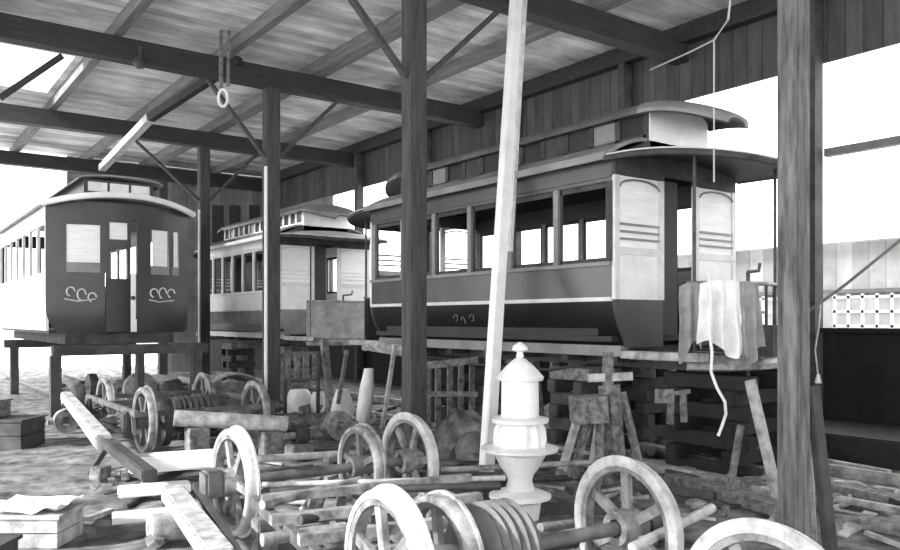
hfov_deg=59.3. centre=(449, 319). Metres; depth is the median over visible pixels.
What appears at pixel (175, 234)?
window blind
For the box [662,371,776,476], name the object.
crib
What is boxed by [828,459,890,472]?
plank
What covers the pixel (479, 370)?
crib
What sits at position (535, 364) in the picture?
board
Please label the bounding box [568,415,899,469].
platform
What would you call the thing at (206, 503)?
plank
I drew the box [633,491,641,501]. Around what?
rod
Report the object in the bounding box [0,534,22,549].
wooden crate
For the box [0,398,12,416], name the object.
wooden crate
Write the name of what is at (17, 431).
wooden crate
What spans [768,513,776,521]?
scrap
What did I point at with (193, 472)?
scrap
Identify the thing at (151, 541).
lump
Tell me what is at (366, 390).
cone
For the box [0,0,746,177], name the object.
ceiling
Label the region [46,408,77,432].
iron casting
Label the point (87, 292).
streetcar
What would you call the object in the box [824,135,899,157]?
beam
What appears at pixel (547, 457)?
bar
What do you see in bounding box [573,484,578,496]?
lump
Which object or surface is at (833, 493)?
block
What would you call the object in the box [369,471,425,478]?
bar
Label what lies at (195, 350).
trestle
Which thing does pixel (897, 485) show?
lump
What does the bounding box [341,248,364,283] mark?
window blind
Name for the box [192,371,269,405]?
cover
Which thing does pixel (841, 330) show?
trim
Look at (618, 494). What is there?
block
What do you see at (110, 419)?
iron casting
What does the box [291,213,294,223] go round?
light
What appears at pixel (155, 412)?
truck
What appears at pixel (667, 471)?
bar
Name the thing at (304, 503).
rod
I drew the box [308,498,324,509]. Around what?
lump
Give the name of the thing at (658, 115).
hood
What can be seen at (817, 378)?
hanging cord
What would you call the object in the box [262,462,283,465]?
scrap
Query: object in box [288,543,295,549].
lump
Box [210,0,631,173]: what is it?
joist
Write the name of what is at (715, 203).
window blind
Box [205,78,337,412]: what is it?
wooden post
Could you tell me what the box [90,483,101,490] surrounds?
lump
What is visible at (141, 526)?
plank
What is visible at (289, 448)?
block
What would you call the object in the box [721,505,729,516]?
lump
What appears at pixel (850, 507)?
bar
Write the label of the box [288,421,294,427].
lump
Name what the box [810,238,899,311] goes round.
rod
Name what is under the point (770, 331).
box
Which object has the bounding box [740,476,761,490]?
block
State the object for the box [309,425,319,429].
rod
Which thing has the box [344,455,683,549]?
wheelset
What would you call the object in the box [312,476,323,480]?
lump
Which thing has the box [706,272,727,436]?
rope
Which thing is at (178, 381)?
iron casting
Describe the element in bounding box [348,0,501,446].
wooden post
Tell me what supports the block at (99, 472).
on the floor
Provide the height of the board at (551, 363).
1.330 m
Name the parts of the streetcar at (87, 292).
post, dash panel, window rail, post, hood moulding, door, door rail, door glass, post, window rail, dash panel, post, window rail, post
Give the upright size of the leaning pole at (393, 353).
1.257 m
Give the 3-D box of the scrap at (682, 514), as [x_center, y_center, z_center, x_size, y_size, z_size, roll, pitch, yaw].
[2.002,1.626,6.559,0.389,0.065,0.046,0,0,21]
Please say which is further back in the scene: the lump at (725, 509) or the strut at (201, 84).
the strut at (201, 84)
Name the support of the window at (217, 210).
in the wall at (177, 362)
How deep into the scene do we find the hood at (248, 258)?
21.02 m
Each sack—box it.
[287,389,310,412]
[310,391,324,412]
[330,389,353,415]
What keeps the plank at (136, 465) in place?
on the plank at (94, 430)
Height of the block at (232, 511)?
0.181 m
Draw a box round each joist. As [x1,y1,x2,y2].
[9,0,153,151]
[79,0,310,159]
[139,0,463,166]
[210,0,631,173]
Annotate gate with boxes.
[427,356,477,429]
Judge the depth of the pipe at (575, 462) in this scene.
6.78 m
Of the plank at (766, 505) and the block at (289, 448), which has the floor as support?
the plank at (766, 505)
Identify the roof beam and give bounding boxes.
[0,12,483,128]
[0,102,353,167]
[0,150,261,190]
[457,0,688,65]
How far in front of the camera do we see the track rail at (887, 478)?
8.30 m
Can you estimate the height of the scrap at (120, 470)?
0.042 m
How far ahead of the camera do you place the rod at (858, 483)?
7.61 m
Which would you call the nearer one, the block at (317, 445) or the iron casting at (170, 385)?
the block at (317, 445)
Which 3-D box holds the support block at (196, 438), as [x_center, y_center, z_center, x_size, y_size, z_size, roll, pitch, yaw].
[-2.954,1.463,9.240,0.240,0.414,0.200,0,0,-36]
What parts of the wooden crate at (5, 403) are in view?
lid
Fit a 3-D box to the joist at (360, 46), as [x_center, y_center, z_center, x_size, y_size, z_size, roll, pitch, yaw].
[0.707,-4.668,10.443,0.300,0.215,34.000,0,0,-36]
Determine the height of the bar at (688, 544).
0.082 m
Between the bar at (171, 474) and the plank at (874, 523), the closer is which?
the plank at (874, 523)
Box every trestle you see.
[3,339,136,394]
[49,343,207,416]
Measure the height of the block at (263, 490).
0.137 m
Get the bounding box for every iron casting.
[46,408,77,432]
[61,383,85,404]
[83,373,105,394]
[100,415,122,439]
[113,379,124,393]
[122,373,157,399]
[162,380,186,396]
[172,379,189,390]
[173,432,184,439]
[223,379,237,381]
[283,424,322,443]
[320,410,358,440]
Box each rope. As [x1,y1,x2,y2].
[649,0,731,181]
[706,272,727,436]
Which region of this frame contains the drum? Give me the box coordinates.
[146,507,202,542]
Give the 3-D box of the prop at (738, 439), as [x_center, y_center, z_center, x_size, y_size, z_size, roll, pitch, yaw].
[2.611,1.305,7.250,0.241,0.684,0.053,0,0,-33]
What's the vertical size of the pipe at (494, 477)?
0.072 m
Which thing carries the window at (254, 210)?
in the wall at (177, 362)
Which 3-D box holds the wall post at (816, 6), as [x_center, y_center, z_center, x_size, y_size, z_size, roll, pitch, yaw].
[5.059,-1.410,11.046,0.210,6.100,0.210,0,0,-36]
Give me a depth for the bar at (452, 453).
9.46 m
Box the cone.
[356,368,373,422]
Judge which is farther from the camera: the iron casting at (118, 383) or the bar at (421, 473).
the iron casting at (118, 383)
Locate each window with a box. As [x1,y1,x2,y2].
[212,205,223,242]
[229,205,240,224]
[249,205,259,218]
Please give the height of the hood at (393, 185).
0.422 m
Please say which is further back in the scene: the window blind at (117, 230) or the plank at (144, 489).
the window blind at (117, 230)
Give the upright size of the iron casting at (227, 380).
0.480 m
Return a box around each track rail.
[6,376,48,397]
[63,374,119,391]
[178,376,899,514]
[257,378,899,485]
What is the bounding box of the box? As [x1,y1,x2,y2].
[758,325,776,356]
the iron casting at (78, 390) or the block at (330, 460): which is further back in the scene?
the iron casting at (78, 390)
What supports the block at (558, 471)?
on the floor
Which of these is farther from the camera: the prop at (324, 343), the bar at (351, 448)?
the prop at (324, 343)
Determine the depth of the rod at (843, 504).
6.83 m
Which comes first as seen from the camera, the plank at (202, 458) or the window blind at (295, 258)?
the plank at (202, 458)
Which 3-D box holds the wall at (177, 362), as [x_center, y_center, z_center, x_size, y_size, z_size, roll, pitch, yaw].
[-13.307,-1.510,21.294,17.750,6.500,0.080,0,0,-36]
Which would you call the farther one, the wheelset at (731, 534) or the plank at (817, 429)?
the plank at (817, 429)
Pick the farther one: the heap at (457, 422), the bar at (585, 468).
the heap at (457, 422)
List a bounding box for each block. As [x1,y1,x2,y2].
[89,465,111,480]
[121,469,129,480]
[185,427,209,449]
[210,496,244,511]
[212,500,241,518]
[258,431,282,454]
[261,484,269,493]
[284,444,313,453]
[298,404,310,414]
[308,440,322,448]
[323,450,337,462]
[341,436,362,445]
[378,428,384,433]
[467,453,479,460]
[555,466,580,479]
[617,492,635,500]
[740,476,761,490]
[818,519,842,532]
[832,492,840,504]
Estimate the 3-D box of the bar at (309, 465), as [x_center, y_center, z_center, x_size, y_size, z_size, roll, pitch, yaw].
[-1.827,1.618,8.531,0.712,0.080,0.046,0,0,-17]
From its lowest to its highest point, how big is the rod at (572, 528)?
0.071 m
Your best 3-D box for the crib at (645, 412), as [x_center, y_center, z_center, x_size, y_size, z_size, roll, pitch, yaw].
[2.527,1.120,10.415,0.756,1.080,0.744,0,0,-36]
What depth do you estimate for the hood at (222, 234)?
20.84 m
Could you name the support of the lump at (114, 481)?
on the floor
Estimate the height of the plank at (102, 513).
0.091 m
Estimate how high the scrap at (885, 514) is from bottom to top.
0.078 m
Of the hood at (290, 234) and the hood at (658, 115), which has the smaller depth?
the hood at (658, 115)
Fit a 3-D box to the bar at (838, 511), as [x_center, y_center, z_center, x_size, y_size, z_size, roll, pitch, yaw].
[3.424,1.605,6.248,0.856,0.156,0.070,0,0,28]
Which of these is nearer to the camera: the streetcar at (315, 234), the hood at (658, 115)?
the hood at (658, 115)
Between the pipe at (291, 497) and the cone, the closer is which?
the pipe at (291, 497)
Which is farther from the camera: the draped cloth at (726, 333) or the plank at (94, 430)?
the plank at (94, 430)
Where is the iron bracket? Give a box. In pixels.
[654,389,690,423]
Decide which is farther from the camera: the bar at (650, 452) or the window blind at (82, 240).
the window blind at (82, 240)
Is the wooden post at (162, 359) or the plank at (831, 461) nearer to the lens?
the plank at (831, 461)
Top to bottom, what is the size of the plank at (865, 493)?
0.100 m
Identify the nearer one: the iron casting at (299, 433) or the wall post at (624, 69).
the iron casting at (299, 433)
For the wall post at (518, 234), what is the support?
on the floor
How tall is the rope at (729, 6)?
3.460 m
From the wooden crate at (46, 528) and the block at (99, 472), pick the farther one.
the block at (99, 472)
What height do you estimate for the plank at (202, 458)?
0.160 m
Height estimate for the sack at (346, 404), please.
0.500 m
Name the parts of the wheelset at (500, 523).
motor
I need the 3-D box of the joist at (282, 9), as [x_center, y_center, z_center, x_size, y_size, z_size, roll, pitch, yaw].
[-0.704,-4.668,9.408,0.140,0.215,34.000,0,0,-36]
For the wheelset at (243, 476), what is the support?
on the floor
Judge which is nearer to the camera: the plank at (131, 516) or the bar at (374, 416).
the plank at (131, 516)
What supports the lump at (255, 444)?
on the floor
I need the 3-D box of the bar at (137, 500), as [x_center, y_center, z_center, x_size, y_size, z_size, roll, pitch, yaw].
[-2.791,1.620,7.227,0.056,0.090,0.566,0,0,14]
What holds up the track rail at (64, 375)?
on the floor
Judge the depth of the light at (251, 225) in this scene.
19.16 m
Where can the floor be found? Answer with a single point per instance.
(59, 466)
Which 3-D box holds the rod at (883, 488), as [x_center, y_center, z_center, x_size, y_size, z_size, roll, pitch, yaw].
[4.083,1.611,7.244,0.200,0.084,0.571,0,0,9]
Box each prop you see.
[87,449,107,474]
[320,339,333,411]
[726,424,744,488]
[745,379,776,498]
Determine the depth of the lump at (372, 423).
11.83 m
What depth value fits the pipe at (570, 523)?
4.97 m
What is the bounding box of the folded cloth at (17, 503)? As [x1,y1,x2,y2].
[0,494,83,513]
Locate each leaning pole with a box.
[336,350,348,403]
[380,345,396,427]
[479,0,526,472]
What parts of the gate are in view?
rail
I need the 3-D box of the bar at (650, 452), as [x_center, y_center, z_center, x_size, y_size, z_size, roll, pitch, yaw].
[2.495,1.609,9.704,0.081,0.153,0.838,0,0,19]
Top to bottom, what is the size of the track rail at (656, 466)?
0.120 m
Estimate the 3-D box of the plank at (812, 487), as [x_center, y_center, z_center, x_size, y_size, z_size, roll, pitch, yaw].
[2.513,1.065,5.500,0.104,1.213,0.035,0,0,0]
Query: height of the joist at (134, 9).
0.215 m
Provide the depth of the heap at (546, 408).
12.52 m
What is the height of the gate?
1.046 m
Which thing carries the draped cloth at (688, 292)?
hanging from the streetcar at (633, 169)
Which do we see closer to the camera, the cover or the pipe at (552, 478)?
the pipe at (552, 478)
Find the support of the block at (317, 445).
on the floor
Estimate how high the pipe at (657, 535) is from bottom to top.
0.134 m
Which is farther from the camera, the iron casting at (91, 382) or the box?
the iron casting at (91, 382)
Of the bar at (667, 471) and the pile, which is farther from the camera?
the bar at (667, 471)
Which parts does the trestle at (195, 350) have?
leg, leg, leg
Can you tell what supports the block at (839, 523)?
on the floor
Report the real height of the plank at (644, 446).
0.100 m
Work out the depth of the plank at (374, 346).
12.07 m
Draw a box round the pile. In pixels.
[250,473,482,549]
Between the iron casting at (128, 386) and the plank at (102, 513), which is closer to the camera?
the plank at (102, 513)
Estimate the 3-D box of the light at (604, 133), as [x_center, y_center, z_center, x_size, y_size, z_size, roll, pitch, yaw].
[1.854,-2.215,9.447,0.010,0.230,0.355,0,0,-36]
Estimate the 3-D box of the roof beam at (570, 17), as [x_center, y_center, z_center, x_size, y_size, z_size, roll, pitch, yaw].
[-3.344,-4.380,7.705,17.730,0.360,0.260,0,0,-36]
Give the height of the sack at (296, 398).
0.420 m
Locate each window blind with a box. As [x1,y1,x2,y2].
[66,224,99,262]
[109,222,126,239]
[152,230,166,266]
[173,232,177,266]
[282,245,309,282]
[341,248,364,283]
[620,175,657,248]
[700,188,730,254]
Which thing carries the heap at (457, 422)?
on the floor
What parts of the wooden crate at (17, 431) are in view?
lid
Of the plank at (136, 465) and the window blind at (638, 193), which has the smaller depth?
the plank at (136, 465)
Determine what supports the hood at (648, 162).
attached to the streetcar at (633, 169)
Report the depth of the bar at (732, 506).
6.88 m
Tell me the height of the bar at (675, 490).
0.101 m
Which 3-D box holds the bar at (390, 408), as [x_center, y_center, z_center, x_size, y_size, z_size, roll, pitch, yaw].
[-1.245,1.607,13.877,0.059,0.144,0.836,0,0,40]
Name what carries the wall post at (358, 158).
on the floor
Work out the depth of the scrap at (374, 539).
5.86 m
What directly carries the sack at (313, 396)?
on the floor
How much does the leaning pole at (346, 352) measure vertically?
0.899 m
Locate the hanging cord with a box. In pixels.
[814,300,821,382]
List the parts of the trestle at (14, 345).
leg, leg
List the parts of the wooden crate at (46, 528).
lid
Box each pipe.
[257,450,356,462]
[259,476,362,508]
[260,522,346,546]
[262,475,505,487]
[270,482,500,493]
[297,514,345,524]
[439,459,598,472]
[465,475,570,482]
[537,519,574,532]
[540,533,579,549]
[627,503,715,549]
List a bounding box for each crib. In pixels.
[220,342,254,381]
[280,346,310,393]
[400,356,457,421]
[457,356,511,415]
[547,365,621,454]
[614,366,675,448]
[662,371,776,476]
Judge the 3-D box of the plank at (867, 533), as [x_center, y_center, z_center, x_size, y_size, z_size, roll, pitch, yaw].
[3.228,1.626,5.796,0.044,0.071,0.400,0,0,-26]
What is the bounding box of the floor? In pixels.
[0,365,899,549]
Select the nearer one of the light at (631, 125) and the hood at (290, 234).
the light at (631, 125)
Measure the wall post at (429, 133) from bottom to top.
6.100 m
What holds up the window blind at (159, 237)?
hanging from the streetcar at (87, 292)
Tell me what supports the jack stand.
on the floor
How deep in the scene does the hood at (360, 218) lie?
13.62 m
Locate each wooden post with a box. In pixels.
[135,140,255,374]
[157,180,167,374]
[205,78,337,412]
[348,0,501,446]
[777,0,809,549]
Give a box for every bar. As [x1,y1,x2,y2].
[123,496,151,508]
[135,470,191,483]
[172,429,224,440]
[259,464,313,472]
[314,447,369,452]
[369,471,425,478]
[371,414,376,428]
[374,405,395,411]
[450,447,455,457]
[540,503,620,514]
[543,454,589,461]
[584,467,634,477]
[632,481,714,499]
[647,449,655,455]
[658,538,694,548]
[665,469,699,477]
[718,503,741,509]
[834,508,871,515]
[846,505,883,515]
[889,497,899,505]
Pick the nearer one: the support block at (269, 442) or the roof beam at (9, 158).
the support block at (269, 442)
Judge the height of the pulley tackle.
1.268 m
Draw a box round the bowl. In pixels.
[493,424,546,448]
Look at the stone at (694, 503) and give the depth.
6.90 m
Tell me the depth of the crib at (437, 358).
12.26 m
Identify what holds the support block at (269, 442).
on the floor
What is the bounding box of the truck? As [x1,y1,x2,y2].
[84,372,278,452]
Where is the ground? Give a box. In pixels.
[0,331,156,369]
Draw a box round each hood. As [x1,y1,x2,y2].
[195,254,251,261]
[217,225,226,240]
[280,231,369,238]
[297,204,353,218]
[351,209,475,230]
[385,171,400,196]
[606,146,776,182]
[637,100,748,131]
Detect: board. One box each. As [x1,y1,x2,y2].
[530,361,546,434]
[550,362,558,378]
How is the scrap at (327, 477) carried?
on the floor
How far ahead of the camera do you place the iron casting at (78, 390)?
13.05 m
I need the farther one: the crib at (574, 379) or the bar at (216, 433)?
the bar at (216, 433)
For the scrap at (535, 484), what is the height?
0.035 m
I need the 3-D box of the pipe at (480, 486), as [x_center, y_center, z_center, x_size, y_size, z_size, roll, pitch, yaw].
[-0.448,1.240,5.800,1.705,0.101,0.060,0,0,-14]
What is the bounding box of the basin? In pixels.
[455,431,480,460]
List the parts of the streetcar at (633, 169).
dash panel, window post, panel, window sash, hood moulding, window post, sliding door, window sash, window post, window sash, window post, window post, eave moulding, window sash, window sash, window sill, rub rail, belt panel, panel, window post, truss rod, window sash, window sash, window post, window post, window sash, window sash, window post, window sash, window post, panel, bulkhead panel, sliding door, window sill, window sash, belt panel, hood moulding, panel, bulkhead panel, dash rail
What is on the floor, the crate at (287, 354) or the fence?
the crate at (287, 354)
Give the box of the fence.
[439,230,899,327]
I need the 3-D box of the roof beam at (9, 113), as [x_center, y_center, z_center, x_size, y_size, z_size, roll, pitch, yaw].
[-9.771,-4.380,16.459,17.730,0.360,0.260,0,0,-36]
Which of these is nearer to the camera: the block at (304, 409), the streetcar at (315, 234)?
the block at (304, 409)
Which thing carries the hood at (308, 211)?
attached to the streetcar at (315, 234)
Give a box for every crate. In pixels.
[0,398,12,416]
[0,414,46,449]
[0,502,86,548]
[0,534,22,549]
[283,351,319,414]
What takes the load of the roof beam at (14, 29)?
on the wooden post at (270, 153)
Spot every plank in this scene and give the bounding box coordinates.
[61,392,111,448]
[96,522,145,536]
[102,437,157,482]
[112,507,168,524]
[118,480,190,498]
[128,449,212,473]
[161,484,232,549]
[192,482,241,549]
[361,340,401,355]
[638,442,765,474]
[642,458,770,496]
[664,473,776,515]
[810,385,837,549]
[810,443,817,543]
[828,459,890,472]
[831,481,899,503]
[834,509,899,536]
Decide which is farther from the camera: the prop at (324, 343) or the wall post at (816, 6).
the prop at (324, 343)
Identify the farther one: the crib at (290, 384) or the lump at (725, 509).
the crib at (290, 384)
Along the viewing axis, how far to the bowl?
6.40 m
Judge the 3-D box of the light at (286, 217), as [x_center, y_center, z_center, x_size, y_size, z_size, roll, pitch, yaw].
[-3.626,-2.215,17.586,0.010,0.230,0.259,0,0,-36]
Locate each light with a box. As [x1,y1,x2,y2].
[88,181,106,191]
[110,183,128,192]
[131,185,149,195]
[250,224,253,233]
[284,215,288,225]
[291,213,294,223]
[297,212,301,222]
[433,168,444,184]
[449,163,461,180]
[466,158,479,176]
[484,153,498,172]
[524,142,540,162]
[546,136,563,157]
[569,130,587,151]
[594,123,614,145]
[621,115,642,139]
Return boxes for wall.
[67,156,261,372]
[280,0,899,424]
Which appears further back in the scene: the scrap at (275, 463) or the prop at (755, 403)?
the scrap at (275, 463)
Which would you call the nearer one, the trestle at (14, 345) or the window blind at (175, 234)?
the window blind at (175, 234)
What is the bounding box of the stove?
[481,342,558,521]
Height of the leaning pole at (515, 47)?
6.318 m
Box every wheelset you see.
[199,412,438,537]
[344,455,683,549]
[690,517,824,549]
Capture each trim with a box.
[280,0,776,181]
[741,328,899,332]
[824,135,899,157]
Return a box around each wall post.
[354,154,363,380]
[427,131,431,355]
[516,103,521,264]
[618,62,631,387]
[810,0,822,408]
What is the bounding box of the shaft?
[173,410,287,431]
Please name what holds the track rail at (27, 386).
on the floor
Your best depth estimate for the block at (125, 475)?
8.10 m
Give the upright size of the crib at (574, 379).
1.080 m
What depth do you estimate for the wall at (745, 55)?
12.57 m
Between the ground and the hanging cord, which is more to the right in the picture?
the hanging cord
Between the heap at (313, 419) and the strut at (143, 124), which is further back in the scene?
the strut at (143, 124)
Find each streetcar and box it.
[0,174,195,344]
[192,203,369,352]
[347,100,776,375]
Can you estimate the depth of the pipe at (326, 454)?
6.62 m
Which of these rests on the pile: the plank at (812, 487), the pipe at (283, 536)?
the pipe at (283, 536)
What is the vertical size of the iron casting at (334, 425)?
0.420 m
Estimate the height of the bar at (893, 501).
0.152 m
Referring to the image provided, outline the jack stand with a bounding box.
[586,352,642,471]
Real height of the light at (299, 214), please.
0.230 m
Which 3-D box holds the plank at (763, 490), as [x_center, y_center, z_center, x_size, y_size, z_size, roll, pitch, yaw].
[2.565,1.600,8.083,0.100,0.080,1.844,0,0,-27]
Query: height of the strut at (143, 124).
0.537 m
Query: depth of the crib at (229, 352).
19.84 m
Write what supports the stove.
on the floor
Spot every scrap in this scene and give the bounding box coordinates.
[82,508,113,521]
[115,468,126,473]
[158,470,201,476]
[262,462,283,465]
[323,474,338,479]
[368,537,391,541]
[534,483,565,489]
[601,486,620,491]
[680,512,715,520]
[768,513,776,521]
[837,510,877,537]
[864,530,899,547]
[884,513,899,518]
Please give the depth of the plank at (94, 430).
9.13 m
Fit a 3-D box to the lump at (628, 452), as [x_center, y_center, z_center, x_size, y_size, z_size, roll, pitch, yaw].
[2.140,1.583,9.372,0.143,0.112,0.164,0,0,-21]
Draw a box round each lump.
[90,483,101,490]
[107,477,118,485]
[145,533,165,546]
[253,442,257,452]
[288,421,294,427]
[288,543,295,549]
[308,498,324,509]
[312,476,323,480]
[364,442,369,451]
[367,421,376,426]
[544,488,555,502]
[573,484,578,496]
[601,475,612,484]
[625,449,632,457]
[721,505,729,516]
[893,483,899,488]
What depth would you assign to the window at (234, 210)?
25.78 m
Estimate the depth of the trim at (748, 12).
14.47 m
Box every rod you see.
[288,500,307,510]
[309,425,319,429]
[539,528,574,533]
[606,491,649,500]
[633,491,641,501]
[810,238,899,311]
[833,480,870,487]
[834,495,848,508]
[873,485,899,493]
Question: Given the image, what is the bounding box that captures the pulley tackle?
[217,30,230,107]
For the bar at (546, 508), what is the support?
on the floor
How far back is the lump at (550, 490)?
7.02 m
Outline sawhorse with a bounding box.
[558,394,608,478]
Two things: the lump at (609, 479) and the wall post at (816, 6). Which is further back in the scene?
the wall post at (816, 6)
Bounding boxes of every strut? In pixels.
[0,53,64,100]
[99,114,153,170]
[146,55,243,121]
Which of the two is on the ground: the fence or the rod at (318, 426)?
the fence
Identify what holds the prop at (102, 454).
on the floor
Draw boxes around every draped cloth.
[678,283,701,363]
[697,279,742,358]
[740,282,765,363]
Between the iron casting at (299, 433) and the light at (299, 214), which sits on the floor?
the iron casting at (299, 433)
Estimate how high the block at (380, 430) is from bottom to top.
0.082 m
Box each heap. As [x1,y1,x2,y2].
[253,412,354,433]
[433,407,481,456]
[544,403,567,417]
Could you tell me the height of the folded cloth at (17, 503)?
0.076 m
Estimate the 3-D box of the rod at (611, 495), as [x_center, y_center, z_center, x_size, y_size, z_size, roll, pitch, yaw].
[1.606,1.616,7.198,0.436,0.098,0.110,0,0,35]
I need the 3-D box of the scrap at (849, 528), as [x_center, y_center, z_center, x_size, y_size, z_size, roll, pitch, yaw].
[3.197,1.616,6.227,0.667,0.112,0.111,0,0,-43]
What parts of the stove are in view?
plate, knob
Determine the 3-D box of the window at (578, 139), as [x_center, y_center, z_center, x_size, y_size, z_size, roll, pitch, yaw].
[1.603,-2.215,9.789,0.010,0.230,0.355,0,0,-36]
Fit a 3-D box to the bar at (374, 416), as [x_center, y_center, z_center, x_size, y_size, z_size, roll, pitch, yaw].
[-1.205,1.611,12.460,0.066,0.166,0.924,0,0,-4]
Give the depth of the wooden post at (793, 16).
5.22 m
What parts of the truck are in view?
frame, motor, frame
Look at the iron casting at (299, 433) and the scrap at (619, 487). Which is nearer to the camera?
the scrap at (619, 487)
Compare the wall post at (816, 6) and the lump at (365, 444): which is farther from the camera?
the wall post at (816, 6)
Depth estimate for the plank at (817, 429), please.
5.28 m
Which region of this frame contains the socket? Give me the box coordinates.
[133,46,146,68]
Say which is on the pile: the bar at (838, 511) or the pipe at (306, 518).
the pipe at (306, 518)
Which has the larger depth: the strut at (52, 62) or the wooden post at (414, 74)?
the strut at (52, 62)
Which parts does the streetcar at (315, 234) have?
window post, window sash, window post, window sash, window post, window sill, rub rail, eave moulding, belt panel, window sash, sliding door, window post, window sash, panel, truss rod, window post, window sash, panel, bulkhead panel, sliding door, hood moulding, window post, belt panel, window sash, dash rail, dash panel, bulkhead panel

